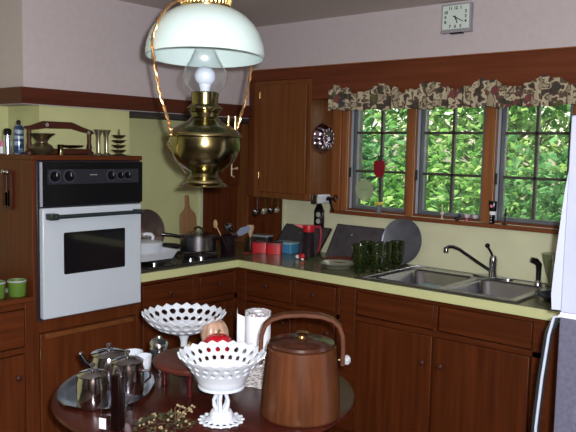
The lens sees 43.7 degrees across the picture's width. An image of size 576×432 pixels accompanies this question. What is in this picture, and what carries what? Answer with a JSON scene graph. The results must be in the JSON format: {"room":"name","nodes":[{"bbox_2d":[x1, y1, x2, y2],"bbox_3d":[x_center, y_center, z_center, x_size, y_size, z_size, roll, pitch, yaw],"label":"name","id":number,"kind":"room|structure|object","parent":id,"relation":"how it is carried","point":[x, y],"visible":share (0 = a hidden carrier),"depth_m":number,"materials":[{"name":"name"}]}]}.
{"room":"kitchen","nodes":[
{"label":"kitchen","id":0,"kind":"room"},
{"bbox_2d":[8,105,128,154],"bbox_3d":[-1.160,-0.452,3.833,0.300,0.237,0.540,6,7,40],"label":"wall","id":1,"kind":"structure","parent":0,"point":[91,119],"depth_m":3.70,"materials":[{"name":"paint"}]},
{"bbox_2d":[0,86,251,117],"bbox_3d":[-0.872,-0.632,4.110,0.352,0.077,1.595,6,7,40],"label":"trim","id":2,"kind":"structure","parent":1,"relation":"attached to","point":[9,95],"depth_m":3.72,"materials":[{"name":"brown wood"}]},
{"bbox_2d":[129,111,248,123],"bbox_3d":[-0.605,-0.606,4.467,0.300,0.024,1.160,6,7,40],"label":"trim","id":3,"kind":"structure","parent":1,"relation":"attached to","point":[132,114],"depth_m":4.20,"materials":[{"name":"grey"}]},
{"bbox_2d":[0,106,198,245],"bbox_3d":[-2.832,0.135,2.250,0.100,2.325,7.500,6,7,40],"label":"wall","id":4,"kind":"structure","parent":0,"point":[162,177],"depth_m":4.51,"materials":[{"name":"paint"}]},
{"bbox_2d":[199,187,202,232],"bbox_3d":[-0.576,-0.213,4.763,0.022,0.814,0.016,6,7,40],"label":"trim","id":5,"kind":"structure","parent":4,"relation":"attached to","point":[200,188],"depth_m":4.77,"materials":[{"name":"green"}]},
{"bbox_2d":[203,187,236,242],"bbox_3d":[-0.457,-0.235,4.902,0.020,0.838,0.352,6,7,40],"label":"trim","id":6,"kind":"structure","parent":4,"relation":"attached to","point":[219,204],"depth_m":4.90,"materials":[{"name":"brown wood"}]},
{"bbox_2d":[0,0,249,118],"bbox_3d":[-0.795,-0.884,4.187,0.330,0.573,1.800,6,7,40],"label":"wall","id":7,"kind":"structure","parent":0,"point":[95,46],"depth_m":3.68,"materials":[{"name":"paint"}]},
{"bbox_2d":[119,0,466,26],"bbox_3d":[-1.220,-0.900,0.886,4.150,0.060,7.650,6,7,40],"label":"ceiling","id":8,"kind":"structure","parent":0,"point":[260,13],"depth_m":3.87,"materials":[{"name":"paint"}]},
{"bbox_2d":[145,0,264,186],"bbox_3d":[-0.269,-0.541,2.345,0.388,0.887,0.387,4,6,23],"label":"oil lamp","id":9,"kind":"object","parent":8,"relation":"hanging from","point":[207,35],"visible":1,"depth_m":2.28,"materials":[{"name":"gold glass"}]},
{"bbox_2d":[253,0,575,69],"bbox_3d":[1.218,-0.892,3.494,3.620,0.340,0.229,6,7,40],"label":"wall","id":10,"kind":"structure","parent":0,"point":[498,25],"depth_m":3.80,"materials":[{"name":"paint"}]},
{"bbox_2d":[328,74,575,110],"bbox_3d":[0.848,-0.616,3.628,1.614,0.152,0.032,6,7,40],"label":"window valance","id":11,"kind":"object","parent":10,"relation":"attached to","point":[545,90],"visible":1,"depth_m":3.62,"materials":[{"name":"fabric"}]},
{"bbox_2d":[440,2,473,34],"bbox_3d":[0.851,-0.993,3.624,0.164,0.149,0.039,6,7,40],"label":"wall clock","id":12,"kind":"object","parent":10,"relation":"attached to","point":[456,18],"visible":1,"depth_m":3.61,"materials":[{"name":"grey plastic"}]},
{"bbox_2d":[285,108,558,283],"bbox_3d":[1.229,0.076,3.801,4.050,2.325,0.140,6,7,40],"label":"wall","id":13,"kind":"structure","parent":0,"point":[513,249],"depth_m":3.93,"materials":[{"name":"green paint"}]},
{"bbox_2d":[204,123,240,188],"bbox_3d":[-0.422,-0.416,4.859,0.058,0.455,0.344,6,7,40],"label":"upper cabinet","id":14,"kind":"object","parent":13,"relation":"attached to","point":[230,176],"visible":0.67,"depth_m":4.92,"materials":[{"name":"brown wood"}]},
{"bbox_2d":[237,124,248,241],"bbox_3d":[-0.304,-0.240,4.983,0.105,0.838,0.030,6,7,40],"label":"trim","id":15,"kind":"structure","parent":13,"relation":"attached to","point":[242,189],"depth_m":4.96,"materials":[{"name":"brown wood"}]},
{"bbox_2d":[249,196,281,240],"bbox_3d":[-0.149,0.023,4.879,0.305,0.341,0.015,6,7,40],"label":"trim","id":16,"kind":"structure","parent":13,"relation":"attached to","point":[267,223],"depth_m":4.87,"materials":[{"name":"brown wood"}]},
{"bbox_2d":[282,199,284,229],"bbox_3d":[-0.032,0.035,4.777,0.008,0.341,0.018,6,7,40],"label":"trim","id":17,"kind":"structure","parent":13,"relation":"attached to","point":[283,200],"depth_m":4.77,"materials":[{"name":"green"}]},
{"bbox_2d":[248,78,332,200],"bbox_3d":[0.015,-0.478,4.535,0.512,0.729,0.263,6,7,40],"label":"upper cabinet","id":18,"kind":"object","parent":13,"relation":"attached to","point":[284,162],"visible":0.95,"depth_m":4.41,"materials":[{"name":"brown wood"}]},
{"bbox_2d":[313,120,334,153],"bbox_3d":[0.229,-0.478,4.352,0.052,0.206,0.185,6,7,40],"label":"mold","id":19,"kind":"object","parent":18,"relation":"hanging from","point":[323,136],"depth_m":4.32,"materials":[{"name":"metal"}]},
{"bbox_2d":[311,194,337,211],"bbox_3d":[0.226,-0.079,4.381,0.073,0.108,0.185,6,7,40],"label":"can opener","id":20,"kind":"object","parent":18,"relation":"attached to","point":[318,198],"visible":1,"depth_m":4.36,"materials":[{"name":"grey plastic"}]},
{"bbox_2d":[314,203,324,226],"bbox_3d":[0.197,0.001,4.575,0.076,0.175,0.021,6,7,40],"label":"hanger","id":21,"kind":"object","parent":13,"relation":"attached to","point":[319,212],"visible":0.79,"depth_m":4.56,"materials":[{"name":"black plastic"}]},
{"bbox_2d":[330,109,348,210],"bbox_3d":[0.320,-0.363,4.437,0.109,0.680,0.030,6,7,40],"label":"trim","id":22,"kind":"structure","parent":13,"relation":"attached to","point":[339,173],"depth_m":4.42,"materials":[{"name":"brown wood"}]},
{"bbox_2d":[347,109,407,214],"bbox_3d":[0.576,-0.365,4.330,0.418,0.685,0.142,6,7,40],"label":"window","id":23,"kind":"structure","parent":13,"relation":"in","point":[356,132],"depth_m":4.40,"materials":[{"name":"grey metal"}]},
{"bbox_2d":[373,155,384,177],"bbox_3d":[0.546,-0.295,4.293,0.084,0.137,0.006,6,7,40],"label":"suncatcher","id":24,"kind":"object","parent":23,"relation":"hanging from","point":[379,166],"visible":1,"depth_m":4.29,"materials":[{"name":"red glass"}]},
{"bbox_2d":[404,108,415,215],"bbox_3d":[0.701,-0.332,4.121,0.048,0.665,0.016,6,7,40],"label":"trim","id":25,"kind":"structure","parent":13,"relation":"attached to","point":[411,125],"depth_m":4.12,"materials":[{"name":"brown wood"}]},
{"bbox_2d":[249,46,575,100],"bbox_3d":[1.206,-0.693,3.504,3.620,0.190,0.251,6,7,40],"label":"trim","id":26,"kind":"structure","parent":13,"relation":"attached to","point":[510,68],"depth_m":3.70,"materials":[{"name":"brown wood"}]},
{"bbox_2d":[329,210,558,233],"bbox_3d":[0.871,0.031,3.990,1.585,0.022,0.035,6,7,40],"label":"trim","id":27,"kind":"structure","parent":13,"relation":"attached to","point":[389,216],"depth_m":3.94,"materials":[{"name":"brown wood"}]},
{"bbox_2d":[489,201,496,223],"bbox_3d":[1.082,-0.019,3.802,0.047,0.121,0.034,6,7,40],"label":"bottle","id":28,"kind":"object","parent":27,"relation":"on","point":[492,204],"visible":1,"depth_m":3.79,"materials":[{"name":"black plastic"}]},
{"bbox_2d":[413,106,485,221],"bbox_3d":[0.933,-0.329,4.027,0.426,0.685,0.142,6,7,40],"label":"window","id":29,"kind":"structure","parent":13,"relation":"in","point":[422,116],"depth_m":4.09,"materials":[{"name":"grey metal"}]},
{"bbox_2d":[480,106,496,222],"bbox_3d":[1.064,-0.295,3.812,0.057,0.665,0.016,6,7,40],"label":"trim","id":30,"kind":"structure","parent":13,"relation":"attached to","point":[490,116],"depth_m":3.80,"materials":[{"name":"brown wood"}]},
{"bbox_2d":[493,104,572,228],"bbox_3d":[1.289,-0.292,3.723,0.399,0.685,0.142,6,7,40],"label":"window","id":31,"kind":"structure","parent":13,"relation":"in","point":[502,133],"depth_m":3.77,"materials":[{"name":"grey metal"}]},
{"bbox_3d":[-0.135,-0.126,4.831,0.245,0.020,0.021,6,7,40],"label":"rail","id":32,"kind":"object","parent":13,"relation":"attached to","visible":0},
{"bbox_2d":[252,197,259,216],"bbox_3d":[-0.213,-0.060,4.876,0.068,0.132,0.046,6,7,40],"label":"measuring spoon","id":33,"kind":"object","parent":32,"relation":"hanging from","point":[256,212],"visible":1,"depth_m":4.89,"materials":[{"name":"metal"}]},
{"bbox_3d":[-1.358,1.470,1.085,4.050,0.050,7.500,6,7,40],"label":"floor","id":34,"kind":"structure","parent":0,"visible":0},
{"bbox_2d":[0,292,33,431],"bbox_3d":[-1.592,0.793,3.169,0.695,0.895,0.669,6,7,40],"label":"base cabinet","id":35,"kind":"object","parent":34,"relation":"on","point":[16,313],"visible":1,"depth_m":3.14,"materials":[{"name":"brown wood"}]},
{"bbox_2d":[0,280,5,298],"bbox_3d":[-1.267,0.320,3.119,0.082,0.071,0.082,6,7,40],"label":"cup","id":36,"kind":"object","parent":35,"relation":"on","point":[2,282],"visible":1,"depth_m":3.11,"materials":[{"name":"green ceramic"}]},
{"bbox_2d":[7,278,26,296],"bbox_3d":[-1.195,0.316,3.172,0.082,0.071,0.082,6,7,40],"label":"cup","id":37,"kind":"object","parent":35,"relation":"on","point":[16,286],"visible":1,"depth_m":3.14,"materials":[{"name":"green ceramic"}]},
{"bbox_2d":[0,153,141,431],"bbox_3d":[-1.185,0.448,3.622,0.674,1.515,0.595,6,7,40],"label":"cabinet","id":38,"kind":"object","parent":34,"relation":"on","point":[57,342],"visible":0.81,"depth_m":3.28,"materials":[{"name":"brown wood"}]},
{"bbox_2d":[1,169,12,209],"bbox_3d":[-1.276,-0.120,3.253,0.082,0.182,0.024,6,7,40],"label":"wall plaque","id":39,"kind":"object","parent":38,"relation":"attached to","point":[7,199],"visible":1,"depth_m":3.25,"materials":[{"name":"brown wood"}]},
{"bbox_2d":[3,128,11,153],"bbox_3d":[-1.286,-0.344,3.296,0.038,0.117,0.038,6,7,40],"label":"pepper grinder","id":40,"kind":"object","parent":38,"relation":"on","point":[7,132],"visible":1,"depth_m":3.28,"materials":[{"name":"silver metal"}]},
{"bbox_2d":[14,120,23,153],"bbox_3d":[-1.246,-0.365,3.326,0.044,0.156,0.044,6,7,40],"label":"spray can","id":41,"kind":"object","parent":38,"relation":"on","point":[18,129],"visible":0.96,"depth_m":3.31,"materials":[{"name":"blue metal"}]},
{"bbox_2d":[28,133,54,154],"bbox_3d":[-1.112,-0.325,3.247,0.118,0.097,0.118,6,7,40],"label":"vase","id":42,"kind":"object","parent":38,"relation":"on","point":[41,147],"visible":1,"depth_m":3.21,"materials":[{"name":"gold metal"}]},
{"bbox_2d":[23,121,93,154],"bbox_3d":[-1.083,-0.370,3.416,0.124,0.155,0.369,6,7,40],"label":"stand","id":43,"kind":"object","parent":38,"relation":"on","point":[43,124],"visible":0.9,"depth_m":3.42,"materials":[{"name":"brown wood"}]},
{"bbox_2d":[57,144,63,154],"bbox_3d":[-1.042,-0.304,3.294,0.030,0.048,0.030,6,7,40],"label":"brass cup","id":44,"kind":"object","parent":38,"relation":"on","point":[60,146],"visible":0.91,"depth_m":3.28,"materials":[{"name":"gold metal"}]},
{"bbox_2d":[35,160,143,321],"bbox_3d":[-1.103,0.080,3.527,0.644,0.714,0.556,6,7,40],"label":"wall oven","id":45,"kind":"object","parent":38,"relation":"in","point":[88,212],"visible":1,"depth_m":3.32,"materials":[{"name":"white metal"}]},
{"bbox_2d":[94,129,102,154],"bbox_3d":[-0.900,-0.349,3.416,0.042,0.122,0.042,6,7,40],"label":"brass candlestick","id":46,"kind":"object","parent":38,"relation":"on","point":[98,132],"visible":1,"depth_m":3.41,"materials":[{"name":"beige"}]},
{"bbox_2d":[103,130,110,154],"bbox_3d":[-0.878,-0.355,3.480,0.042,0.122,0.042,6,7,40],"label":"brass candlestick","id":47,"kind":"object","parent":38,"relation":"on","point":[106,133],"visible":0.94,"depth_m":3.47,"materials":[{"name":"beige"}]},
{"bbox_2d":[112,129,125,155],"bbox_3d":[-0.834,-0.364,3.546,0.074,0.130,0.074,6,7,40],"label":"stand","id":48,"kind":"object","parent":38,"relation":"on","point":[118,136],"visible":1,"depth_m":3.53,"materials":[{"name":"gold metal"}]},
{"bbox_2d":[140,267,236,352],"bbox_3d":[-0.737,0.729,4.157,0.586,0.874,0.725,6,7,40],"label":"base cabinet","id":49,"kind":"object","parent":34,"relation":"on","point":[218,288],"visible":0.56,"depth_m":3.96,"materials":[{"name":"brown wood"}]},
{"bbox_2d":[51,349,354,431],"bbox_3d":[-0.285,0.955,2.491,1.012,0.734,1.012,6,7,40],"label":"round table","id":50,"kind":"object","parent":34,"relation":"on","point":[246,402],"visible":0.4,"depth_m":2.25,"materials":[{"name":"brown wood"}]},
{"bbox_2d":[57,371,154,408],"bbox_3d":[-0.607,0.580,2.422,0.295,0.012,0.404,1,5,0],"label":"tray","id":51,"kind":"object","parent":50,"relation":"on","point":[66,395],"visible":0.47,"depth_m":2.37,"materials":[{"name":"grey metal"}]},
{"bbox_2d":[76,362,108,410],"bbox_3d":[-0.614,0.528,2.256,0.100,0.141,0.100,1,5,-2],"label":"sugar pot","id":52,"kind":"object","parent":51,"relation":"on","point":[92,386],"visible":0.99,"depth_m":2.22,"materials":[{"name":"silver metal"}]},
{"bbox_2d":[78,343,125,386],"bbox_3d":[-0.622,0.507,2.490,0.191,0.139,0.129,6,7,40],"label":"teapot","id":53,"kind":"object","parent":51,"relation":"on","point":[102,357],"visible":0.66,"depth_m":2.45,"materials":[{"name":"silver metal"}]},
{"bbox_2d":[111,350,151,401],"bbox_3d":[-0.518,0.513,2.345,0.118,0.159,0.106,-2,6,-32],"label":"coffee pot","id":54,"kind":"object","parent":51,"relation":"on","point":[134,374],"visible":0.87,"depth_m":2.31,"materials":[{"name":"silver metal"}]},
{"bbox_2d":[97,365,140,431],"bbox_3d":[-0.489,0.523,2.065,0.095,0.196,0.095,3,6,20],"label":"glass cruet","id":55,"kind":"object","parent":50,"relation":"on","point":[117,424],"visible":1,"depth_m":2.06,"materials":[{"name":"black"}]},
{"bbox_2d":[126,348,142,354],"bbox_3d":[-0.579,0.533,2.688,0.077,0.055,0.080,-2,6,-30],"label":"teacup","id":56,"kind":"object","parent":50,"relation":"on","point":[133,351],"visible":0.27,"depth_m":2.72,"materials":[{"name":"white ceramic"}]},
{"bbox_2d":[135,353,151,371],"bbox_3d":[-0.527,0.538,2.631,0.070,0.058,0.062,6,7,40],"label":"teacup","id":57,"kind":"object","parent":50,"relation":"on","point":[147,357],"visible":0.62,"depth_m":2.62,"materials":[{"name":"white ceramic"}]},
{"bbox_2d":[149,335,168,363],"bbox_3d":[-0.489,0.505,2.729,0.078,0.108,0.078,6,7,40],"label":"jar","id":58,"kind":"object","parent":50,"relation":"on","point":[158,344],"visible":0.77,"depth_m":2.70,"materials":[{"name":"grey metal"}]},
{"bbox_2d":[131,404,196,431],"bbox_3d":[-0.357,0.586,2.092,0.191,0.068,0.187,6,7,40],"label":"bunch","id":59,"kind":"object","parent":50,"relation":"on","point":[170,413],"visible":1,"depth_m":2.09,"materials":[{"name":"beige plant"}]},
{"bbox_2d":[141,302,225,346],"bbox_3d":[-0.386,0.459,2.667,0.313,0.216,0.313,6,7,40],"label":"bowl","id":60,"kind":"object","parent":50,"relation":"on","point":[182,328],"visible":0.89,"depth_m":2.71,"materials":[{"name":"white ceramic"}]},
{"bbox_2d":[152,347,239,397],"bbox_3d":[-0.312,0.535,2.476,0.306,0.102,0.306,6,7,40],"label":"stand","id":61,"kind":"object","parent":50,"relation":"on","point":[168,361],"visible":0.44,"depth_m":2.40,"materials":[{"name":"brown wood"}]},
{"bbox_2d":[201,316,228,341],"bbox_3d":[-0.264,0.417,2.588,0.102,0.117,0.098,6,7,40],"label":"pumpkin","id":62,"kind":"object","parent":61,"relation":"on","point":[213,327],"visible":0.55,"depth_m":2.56,"materials":[{"name":"brown"}]},
{"bbox_2d":[204,330,231,356],"bbox_3d":[-0.243,0.439,2.498,0.095,0.091,0.095,-2,6,-27],"label":"apple ornament","id":63,"kind":"object","parent":61,"relation":"on","point":[216,337],"visible":0.46,"depth_m":2.47,"materials":[{"name":"red"}]},
{"bbox_2d":[177,340,266,428],"bbox_3d":[-0.199,0.511,2.159,0.265,0.214,0.265,0,6,-12],"label":"bowl","id":64,"kind":"object","parent":50,"relation":"on","point":[218,377],"visible":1,"depth_m":2.14,"materials":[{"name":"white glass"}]},
{"bbox_2d":[237,308,270,366],"bbox_3d":[-0.125,0.457,2.736,0.126,0.207,0.100,6,7,40],"label":"paper towel roll","id":65,"kind":"object","parent":50,"relation":"on","point":[249,326],"visible":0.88,"depth_m":2.69,"materials":[{"name":"white paper"}]},
{"bbox_2d":[245,367,263,388],"bbox_3d":[-0.062,0.580,2.585,0.262,0.003,0.262,6,7,40],"label":"lace doily","id":66,"kind":"object","parent":50,"relation":"on","point":[255,379],"visible":0.14,"depth_m":2.56,"materials":[{"name":"fabric"}]},
{"bbox_2d":[255,311,350,427],"bbox_3d":[0.042,0.456,2.228,0.249,0.322,0.249,6,7,40],"label":"ice bucket","id":67,"kind":"object","parent":50,"relation":"on","point":[301,388],"visible":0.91,"depth_m":2.14,"materials":[{"name":"brown wood"}]},
{"bbox_2d":[236,267,347,431],"bbox_3d":[0.147,0.741,4.230,0.755,0.874,0.596,6,7,40],"label":"base cabinet","id":68,"kind":"object","parent":34,"relation":"on","point":[278,293],"visible":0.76,"depth_m":3.97,"materials":[{"name":"brown wood"}]},
{"bbox_2d":[337,285,559,431],"bbox_3d":[1.166,0.845,3.362,1.920,0.874,0.596,6,7,40],"label":"base cabinet","id":69,"kind":"object","parent":34,"relation":"on","point":[416,364],"visible":0.93,"depth_m":3.39,"materials":[{"name":"brown wood"}]},
{"bbox_2d":[141,241,560,322],"bbox_3d":[0.457,0.357,3.508,3.300,0.043,1.339,6,7,40],"label":"countertop","id":70,"kind":"structure","parent":69,"relation":"on","point":[536,307],"depth_m":3.76,"materials":[{"name":"laminate"}]},
{"bbox_2d":[141,209,164,240],"bbox_3d":[-0.862,0.095,4.371,0.045,0.272,0.274,6,7,40],"label":"platter","id":71,"kind":"object","parent":70,"relation":"on","point":[151,222],"visible":0.42,"depth_m":4.42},
{"bbox_2d":[141,246,232,269],"bbox_3d":[-0.706,0.229,4.169,0.480,0.038,0.620,6,7,40],"label":"gas cooktop","id":72,"kind":"object","parent":70,"relation":"in","point":[181,257],"visible":0.42,"depth_m":4.08,"materials":[{"name":"grey metal"}]},
{"bbox_2d":[141,247,179,261],"bbox_3d":[-0.781,0.207,3.947,0.270,0.045,0.290,6,7,40],"label":"baking dish","id":73,"kind":"object","parent":72,"relation":"on","point":[167,253],"visible":0.38,"depth_m":3.88,"materials":[{"name":"white ceramic"}]},
{"bbox_2d":[141,232,162,253],"bbox_3d":[-0.803,0.151,4.054,0.194,0.122,0.194,6,7,40],"label":"saucepan","id":74,"kind":"object","parent":73,"relation":"in","point":[148,246],"visible":0.62,"depth_m":3.99,"materials":[{"name":"white ceramic"}]},
{"bbox_2d":[163,243,179,248],"bbox_3d":[-0.743,0.184,4.332,0.192,0.020,0.192,4,6,23],"label":"skillet","id":75,"kind":"object","parent":72,"relation":"on","point":[169,245],"visible":0.48,"depth_m":4.39,"materials":[{"name":"black metal"}]},
{"bbox_2d":[162,226,220,251],"bbox_3d":[-0.570,0.132,4.252,0.305,0.146,0.216,-2,6,-33],"label":"cooking pot","id":76,"kind":"object","parent":72,"relation":"on","point":[190,242],"visible":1,"depth_m":4.21,"materials":[{"name":"metal"}]},
{"bbox_2d":[179,195,196,244],"bbox_3d":[-0.647,0.033,4.651,0.045,0.338,0.138,6,7,40],"label":"cutting board","id":77,"kind":"object","parent":70,"relation":"on","point":[187,219],"visible":0.76,"depth_m":4.64,"materials":[{"name":"brown wood"}]},
{"bbox_2d":[221,234,235,256],"bbox_3d":[-0.358,0.177,4.308,0.094,0.130,0.094,6,7,40],"label":"jar","id":78,"kind":"object","parent":70,"relation":"on","point":[228,243],"visible":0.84,"depth_m":4.27,"materials":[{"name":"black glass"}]},
{"bbox_2d":[236,226,250,239],"bbox_3d":[-0.302,0.145,4.301,0.168,0.178,0.008,2,5,4],"label":"slotted spatula","id":79,"kind":"object","parent":78,"relation":"in","point":[246,229],"visible":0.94,"depth_m":4.29,"materials":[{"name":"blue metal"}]},
{"bbox_2d":[244,224,254,252],"bbox_3d":[-0.237,0.139,4.511,0.070,0.172,0.070,6,7,40],"label":"jar","id":80,"kind":"object","parent":70,"relation":"on","point":[249,239],"visible":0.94,"depth_m":4.49,"materials":[{"name":"brown glass"}]},
{"bbox_2d":[252,240,267,252],"bbox_3d":[-0.173,0.193,4.520,0.103,0.067,0.093,2,5,6],"label":"food container","id":81,"kind":"object","parent":70,"relation":"on","point":[259,246],"visible":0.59,"depth_m":4.48,"materials":[{"name":"red plastic"}]},
{"bbox_2d":[251,233,272,240],"bbox_3d":[-0.168,0.166,4.685,0.128,0.089,0.083,4,6,29],"label":"tub","id":82,"kind":"object","parent":70,"relation":"on","point":[266,237],"visible":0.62,"depth_m":4.65,"materials":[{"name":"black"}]},
{"bbox_2d":[266,241,282,254],"bbox_3d":[-0.082,0.198,4.462,0.098,0.071,0.088,2,5,6],"label":"food container","id":83,"kind":"object","parent":70,"relation":"on","point":[273,247],"visible":1,"depth_m":4.42,"materials":[{"name":"red plastic"}]},
{"bbox_2d":[279,240,298,253],"bbox_3d":[-0.008,0.195,4.533,0.138,0.067,0.098,5,7,35],"label":"tub","id":84,"kind":"object","parent":70,"relation":"on","point":[289,247],"visible":0.76,"depth_m":4.49,"materials":[{"name":"blue plastic"}]},
{"bbox_2d":[276,223,331,254],"bbox_3d":[0.087,0.146,4.580,0.376,0.160,0.144,6,7,40],"label":"baking sheet","id":85,"kind":"object","parent":70,"relation":"on","point":[290,232],"visible":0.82,"depth_m":4.60,"materials":[{"name":"grey metal"}]},
{"bbox_2d":[293,224,321,258],"bbox_3d":[0.117,0.152,4.299,0.165,0.201,0.076,-1,6,-20],"label":"glass carafe","id":86,"kind":"object","parent":70,"relation":"on","point":[308,237],"visible":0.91,"depth_m":4.28,"materials":[{"name":"glass"}]},
{"bbox_2d":[319,259,353,269],"bbox_3d":[0.277,0.271,3.990,0.212,0.029,0.212,6,7,40],"label":"plate","id":87,"kind":"object","parent":70,"relation":"on","point":[330,264],"visible":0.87,"depth_m":4.02,"materials":[{"name":"white ceramic"}]},
{"bbox_2d":[322,256,351,262],"bbox_3d":[0.314,0.259,4.172,0.230,0.020,0.230,6,7,40],"label":"platter","id":88,"kind":"object","parent":70,"relation":"on","point":[329,257],"visible":0.33,"depth_m":4.26,"materials":[{"name":"brown ceramic"}]},
{"bbox_2d":[325,224,384,256],"bbox_3d":[0.402,0.160,4.324,0.346,0.193,0.125,6,7,40],"label":"baking sheet","id":89,"kind":"object","parent":70,"relation":"on","point":[344,236],"visible":0.8,"depth_m":4.36,"materials":[{"name":"grey metal"}]},
{"bbox_2d":[353,243,367,272],"bbox_3d":[0.387,0.226,3.856,0.083,0.150,0.083,6,7,40],"label":"tumbler","id":90,"kind":"object","parent":70,"relation":"on","point":[360,250],"visible":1,"depth_m":3.83,"materials":[{"name":"green glass"}]},
{"bbox_2d":[360,240,374,268],"bbox_3d":[0.437,0.215,3.978,0.083,0.150,0.083,6,7,40],"label":"tumbler","id":91,"kind":"object","parent":70,"relation":"on","point":[368,266],"visible":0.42,"depth_m":3.95,"materials":[{"name":"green glass"}]},
{"bbox_2d":[369,243,384,272],"bbox_3d":[0.477,0.226,3.871,0.083,0.150,0.083,6,7,40],"label":"tumbler","id":92,"kind":"object","parent":70,"relation":"on","point":[376,250],"visible":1,"depth_m":3.84,"materials":[{"name":"green glass"}]},
{"bbox_2d":[377,241,391,269],"bbox_3d":[0.530,0.219,3.957,0.083,0.150,0.083,6,7,40],"label":"tumbler","id":93,"kind":"object","parent":70,"relation":"on","point":[388,245],"visible":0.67,"depth_m":3.93,"materials":[{"name":"green glass"}]},
{"bbox_2d":[390,240,404,268],"bbox_3d":[0.611,0.215,4.020,0.083,0.150,0.083,6,7,40],"label":"tumbler","id":94,"kind":"object","parent":70,"relation":"on","point":[398,246],"visible":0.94,"depth_m":3.99,"materials":[{"name":"green glass"}]},
{"bbox_2d":[381,218,421,264],"bbox_3d":[0.652,0.146,4.135,0.268,0.263,0.059,6,7,42],"label":"round tray","id":95,"kind":"object","parent":70,"relation":"on","point":[406,230],"visible":0.77,"depth_m":4.11,"materials":[{"name":"metal"}]},
{"bbox_2d":[362,265,551,302],"bbox_3d":[0.865,0.406,3.622,0.820,0.163,0.540,6,7,40],"label":"sink","id":96,"kind":"object","parent":70,"relation":"in","point":[459,282],"visible":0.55,"depth_m":3.67,"materials":[{"name":"metal"}]},
{"bbox_2d":[376,269,474,286],"bbox_3d":[0.712,0.396,3.719,0.362,0.160,0.407,6,7,40],"label":"basin","id":97,"kind":"object","parent":96,"relation":"in","point":[409,276],"depth_m":3.87,"materials":[{"name":"silver metal"}]},
{"bbox_2d":[445,278,543,298],"bbox_3d":[0.998,0.425,3.475,0.337,0.160,0.407,6,7,40],"label":"basin","id":98,"kind":"object","parent":96,"relation":"in","point":[496,288],"depth_m":3.62,"materials":[{"name":"silver metal"}]},
{"bbox_2d":[530,257,541,284],"bbox_3d":[1.235,0.272,3.577,0.066,0.135,0.039,2,5,5],"label":"sprayer","id":99,"kind":"object","parent":96,"relation":"on","point":[533,260],"visible":1,"depth_m":3.56,"materials":[{"name":"black plastic"}]},
{"bbox_2d":[444,243,512,279],"bbox_3d":[0.989,0.229,3.751,0.354,0.178,0.130,2,5,8],"label":"kitchen faucet","id":100,"kind":"object","parent":70,"relation":"on","point":[492,269],"visible":1,"depth_m":3.72,"materials":[{"name":"silver metal"}]},
{"bbox_2d":[536,291,550,301],"bbox_3d":[1.203,0.364,3.225,0.170,0.027,0.170,6,7,40],"label":"bowl","id":101,"kind":"object","parent":70,"relation":"on","point":[546,295],"visible":0.38,"depth_m":3.27,"materials":[{"name":"grey ceramic"}]},
{"bbox_2d":[531,115,575,431],"bbox_3d":[1.279,0.556,2.162,0.835,1.678,0.732,6,7,40],"label":"refrigerator","id":102,"kind":"object","parent":34,"relation":"on","point":[563,293],"visible":1,"depth_m":2.07,"materials":[{"name":"white metal"}]},
{"label":"outside","id":103,"kind":"structure","parent":0,"visible":0},
{"bbox_2d":[397,197,561,219],"bbox_3d":[4.320,0.491,18.346,34.000,0.100,25.860,6,7,40],"label":"ground","id":104,"kind":"structure","parent":103,"point":[433,197],"depth_m":25.99,"materials":[{"name":"green plant"}]},
{"bbox_2d":[361,108,450,204],"bbox_3d":[0.691,-1.946,10.350,5.053,6.202,5.573,2,5,11],"label":"broadleaf tree","id":105,"kind":"object","parent":104,"relation":"on","point":[390,112],"visible":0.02,"depth_m":10.25,"materials":[{"name":"green plant"}]},
{"bbox_2d":[361,108,461,211],"bbox_3d":[0.758,0.016,7.603,3.046,2.866,2.842,2,5,9],"label":"leafy shrub","id":106,"kind":"object","parent":104,"relation":"on","point":[368,144],"visible":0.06,"depth_m":7.34,"materials":[{"name":"green plant"}]},
{"bbox_2d":[361,107,550,217],"bbox_3d":[1.573,0.220,6.808,2.611,2.578,2.561,2,6,12],"label":"leafy shrub","id":107,"kind":"object","parent":104,"relation":"on","point":[397,194],"visible":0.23,"depth_m":6.48,"materials":[{"name":"green plant"}]},
{"bbox_2d":[362,105,568,219],"bbox_3d":[2.721,-1.958,9.302,5.140,6.418,5.727,0,6,-14],"label":"broadleaf tree","id":108,"kind":"object","parent":104,"relation":"on","point":[438,114],"visible":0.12,"depth_m":8.94,"materials":[{"name":"green plant"}]},
{"bbox_2d":[362,105,570,219],"bbox_3d":[4.575,-3.228,13.821,8.146,8.462,8.518,4,6,28],"label":"tree","id":109,"kind":"object","parent":104,"relation":"on","point":[515,119],"visible":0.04,"depth_m":13.44,"materials":[{"name":"green plant"}]},
{"bbox_2d":[433,104,569,220],"bbox_3d":[2.434,0.357,5.622,2.569,2.481,2.316,2,5,9],"label":"leafy shrub","id":110,"kind":"object","parent":104,"relation":"on","point":[558,189],"visible":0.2,"depth_m":5.67,"materials":[{"name":"green plant"}]},
{"bbox_2d":[459,104,570,213],"bbox_3d":[4.440,-1.789,8.009,5.536,6.397,5.204,-3,7,-40],"label":"broadleaf tree","id":111,"kind":"object","parent":104,"relation":"on","point":[520,109],"visible":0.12,"depth_m":8.16,"materials":[{"name":"green plant"}]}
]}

